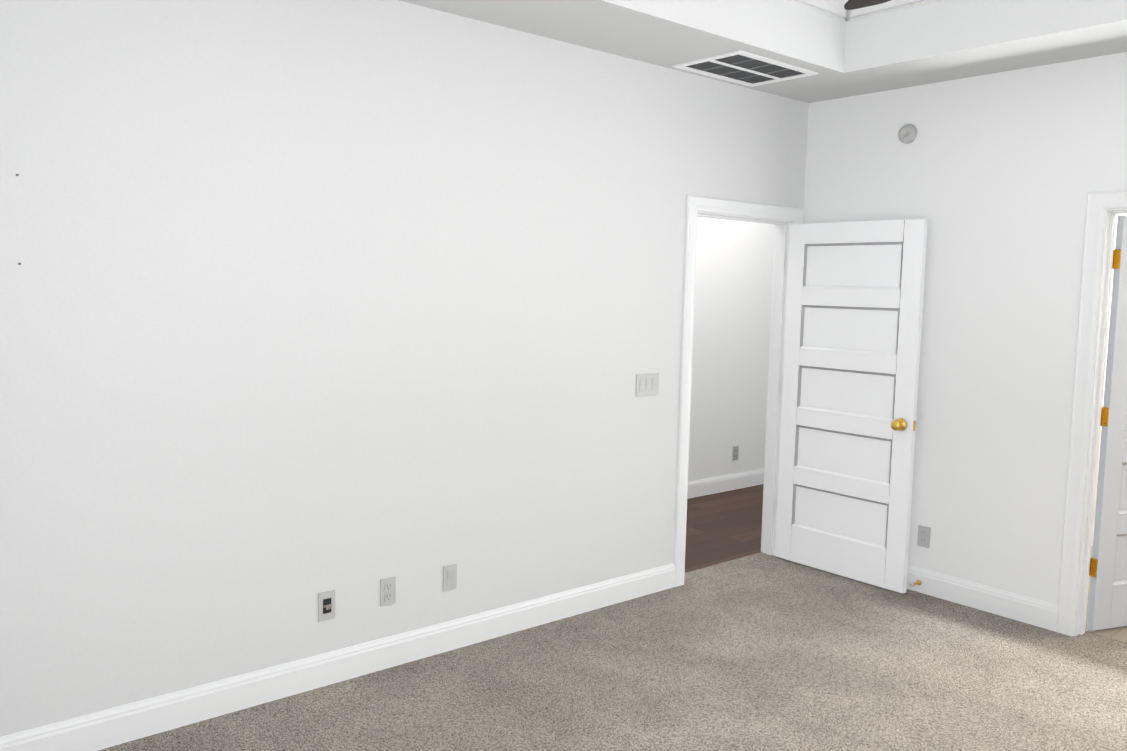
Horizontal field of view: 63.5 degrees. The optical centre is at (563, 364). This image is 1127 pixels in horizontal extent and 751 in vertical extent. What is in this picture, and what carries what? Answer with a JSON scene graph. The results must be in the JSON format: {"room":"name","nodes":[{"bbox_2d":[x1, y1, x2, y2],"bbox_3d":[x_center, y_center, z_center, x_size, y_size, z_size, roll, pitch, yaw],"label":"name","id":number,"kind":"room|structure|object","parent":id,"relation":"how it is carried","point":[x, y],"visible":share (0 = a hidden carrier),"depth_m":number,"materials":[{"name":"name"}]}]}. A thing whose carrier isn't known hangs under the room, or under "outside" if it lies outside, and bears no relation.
{"room":"empty bedroom","nodes":[
{"label":"empty bedroom","id":0,"kind":"room"},
{"bbox_2d":[0,0,808,736],"bbox_3d":[-0.479,-0.352,3.978,5.142,3.240,0.121,-3,6,-40],"label":"wall","id":1,"kind":"structure","parent":0,"point":[306,302],"depth_m":3.53,"materials":[{"name":"paint"}]},
{"bbox_2d":[318,590,334,621],"bbox_3d":[-0.943,0.966,3.635,0.070,0.115,0.016,-3,6,-40],"label":"outlet","id":2,"kind":"object","parent":1,"relation":"attached to","point":[326,605],"visible":1,"depth_m":3.63,"materials":[{"name":"white plastic"}]},
{"bbox_2d":[0,563,674,750],"bbox_3d":[-0.858,1.220,3.734,3.831,0.130,0.015,-3,6,-40],"label":"baseboard","id":3,"kind":"structure","parent":1,"relation":"attached to","point":[104,729],"depth_m":3.61,"materials":[{"name":"white paint"}]},
{"bbox_2d":[380,576,395,605],"bbox_3d":[-0.735,0.952,3.814,0.070,0.115,0.010,-3,6,-40],"label":"electrical outlet","id":4,"kind":"object","parent":1,"relation":"attached to","point":[387,591],"visible":1,"depth_m":3.81,"materials":[{"name":"white plastic"}]},
{"bbox_2d":[443,564,456,591],"bbox_3d":[-0.500,0.941,4.012,0.070,0.115,0.010,-3,6,-40],"label":"electrical outlet","id":5,"kind":"object","parent":1,"relation":"attached to","point":[449,577],"visible":1,"depth_m":4.01,"materials":[{"name":"white plastic"}]},
{"bbox_2d":[636,373,658,396],"bbox_3d":[0.437,0.105,4.718,0.162,0.115,0.010,-3,6,-40],"label":"light switch","id":6,"kind":"object","parent":1,"relation":"attached to","point":[647,384],"visible":1,"depth_m":4.71,"materials":[{"name":"white plastic"}]},
{"bbox_2d":[674,195,803,586],"bbox_3d":[0.975,0.138,5.263,1.020,2.115,0.158,-3,6,-40],"label":"trim","id":7,"kind":"structure","parent":1,"relation":"attached to","point":[782,218],"depth_m":5.17,"materials":[{"name":"white paint"}]},
{"bbox_2d":[775,219,927,592],"bbox_3d":[1.594,0.205,5.161,0.171,2.005,0.857,-3,6,-40],"label":"hall door","id":8,"kind":"structure","parent":1,"relation":"in","point":[853,321],"depth_m":5.12,"materials":[{"name":"paint"}]},
{"bbox_2d":[98,552,1126,750],"bbox_3d":[0.847,1.482,2.509,5.142,0.100,4.360,-3,6,-40],"label":"floor carpet","id":9,"kind":"object","parent":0,"point":[761,651],"visible":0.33,"depth_m":3.74,"materials":[{"name":"beige carpet"}]},
{"bbox_2d":[688,217,774,481],"bbox_3d":[0.570,-0.307,6.688,4.540,2.740,0.120,-3,6,-40],"label":"wall","id":10,"kind":"structure","parent":0,"point":[732,317],"depth_m":7.24,"materials":[{"name":"paint"}]},
{"bbox_2d":[687,468,763,498],"bbox_3d":[0.582,0.998,6.748,4.300,0.130,0.015,-3,6,-40],"label":"baseboard","id":11,"kind":"structure","parent":10,"relation":"attached to","point":[712,485],"depth_m":7.33,"materials":[{"name":"white paint"}]},
{"bbox_2d":[732,446,738,459],"bbox_3d":[1.404,0.725,7.419,0.070,0.115,0.010,-3,6,-40],"label":"outlet","id":12,"kind":"object","parent":10,"relation":"attached to","point":[735,453],"visible":1,"depth_m":7.41,"materials":[{"name":"white plastic"}]},
{"bbox_2d":[399,0,1126,102],"bbox_3d":[0.921,-1.546,2.250,4.902,0.500,4.120,-3,6,-40],"label":"ceiling","id":13,"kind":"structure","parent":0,"point":[936,42],"depth_m":4.18,"materials":[{"name":"paint"}]},
{"bbox_2d":[672,50,817,86],"bbox_3d":[0.927,-1.495,4.622,0.630,0.006,0.430,-3,6,-40],"label":"ceiling vent","id":14,"kind":"object","parent":13,"relation":"in","point":[745,68],"visible":1,"depth_m":4.61,"materials":[{"name":"white metal"}]},
{"bbox_2d":[786,0,854,21],"bbox_3d":[0.024,-1.714,3.375,3.770,0.100,0.085,-3,6,-40],"label":"crown molding","id":15,"kind":"structure","parent":13,"relation":"attached to","point":[834,9],"depth_m":4.49,"materials":[{"name":"paint"}]},
{"bbox_2d":[844,0,890,9],"bbox_3d":[0.955,-1.282,2.294,1.118,0.533,1.118,-3,6,-40],"label":"ceiling fan","id":16,"kind":"object","parent":13,"relation":"hanging from","point":[852,4],"visible":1,"depth_m":3.00,"materials":[{"name":"brown metal"}]},
{"bbox_2d":[850,0,938,19],"bbox_3d":[1.848,-1.729,4.069,0.085,0.100,1.200,-3,6,-40],"label":"crown molding","id":17,"kind":"structure","parent":13,"relation":"attached to","point":[893,5],"depth_m":4.44,"materials":[{"name":"paint"}]},
{"bbox_2d":[803,52,1126,604],"bbox_3d":[2.845,-0.269,3.938,0.120,3.240,4.240,-3,6,-40],"label":"wall","id":18,"kind":"structure","parent":0,"point":[994,179],"depth_m":4.64,"materials":[{"name":"paint"}]},
{"bbox_2d":[898,124,916,143],"bbox_3d":[1.861,-1.251,4.934,0.030,0.104,0.104,-3,6,-40],"label":"smoke detector","id":19,"kind":"object","parent":18,"relation":"attached to","point":[907,133],"visible":0.98,"depth_m":4.92,"materials":[{"name":"white plastic"}]},
{"bbox_2d":[917,525,930,547],"bbox_3d":[1.962,0.938,4.955,0.010,0.115,0.070,-3,6,-40],"label":"electrical outlet","id":20,"kind":"object","parent":18,"relation":"attached to","point":[924,534],"visible":1,"depth_m":4.95,"materials":[{"name":"white plastic"}]},
{"bbox_2d":[906,565,1056,631],"bbox_3d":[1.895,1.176,5.037,0.021,0.130,1.579,-3,6,-40],"label":"baseboard","id":21,"kind":"structure","parent":18,"relation":"attached to","point":[1021,608],"depth_m":4.70,"materials":[{"name":"white paint"}]},
{"bbox_2d":[910,580,921,586],"bbox_3d":[1.911,1.194,4.946,0.086,0.028,0.028,-3,6,-40],"label":"door stop","id":22,"kind":"object","parent":21,"relation":"attached to","point":[918,582],"visible":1,"depth_m":4.95,"materials":[{"name":"gold metal"}]},
{"bbox_2d":[1056,191,1126,635],"bbox_3d":[2.820,0.290,4.000,0.158,2.115,1.046,-3,6,-40],"label":"trim","id":23,"kind":"structure","parent":18,"relation":"attached to","point":[1103,209],"depth_m":4.31,"materials":[{"name":"white paint"}]},
{"bbox_2d":[1089,250,1114,575],"bbox_3d":[2.571,0.246,4.358,0.044,1.580,0.004,-3,6,-40],"label":"jamb hinge leaves","id":24,"kind":"object","parent":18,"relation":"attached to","point":[1102,408],"visible":0.36,"depth_m":4.37,"materials":[{"name":"gold metal"}]},
{"bbox_2d":[1087,215,1126,630],"bbox_3d":[3.002,0.296,4.498,0.813,2.005,0.376,-3,6,-40],"label":"bathroom door","id":25,"kind":"structure","parent":18,"relation":"in","point":[1107,605],"depth_m":4.39,"materials":[{"name":"paint"}]},
{"bbox_2d":[1093,214,1126,524],"bbox_3d":[3.485,-0.174,5.951,3.444,2.740,0.120,-3,6,-40],"label":"wall","id":26,"kind":"structure","parent":0,"point":[1117,215],"depth_m":5.91,"materials":[{"name":"paint"}]},
{"label":"outside","id":27,"kind":"structure","parent":0,"visible":0},
{"bbox_2d":[685,484,763,572],"bbox_3d":[0.981,1.163,6.284,4.300,0.100,1.260,-3,6,-40],"label":"floor","id":28,"kind":"structure","parent":27,"point":[725,526],"depth_m":6.25,"materials":[{"name":"brown wood"}]},
{"bbox_2d":[1085,546,1126,641],"bbox_3d":[4.185,1.340,5.113,3.324,0.100,2.300,-3,6,-40],"label":"floor","id":29,"kind":"structure","parent":27,"point":[1119,633],"depth_m":4.46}
]}

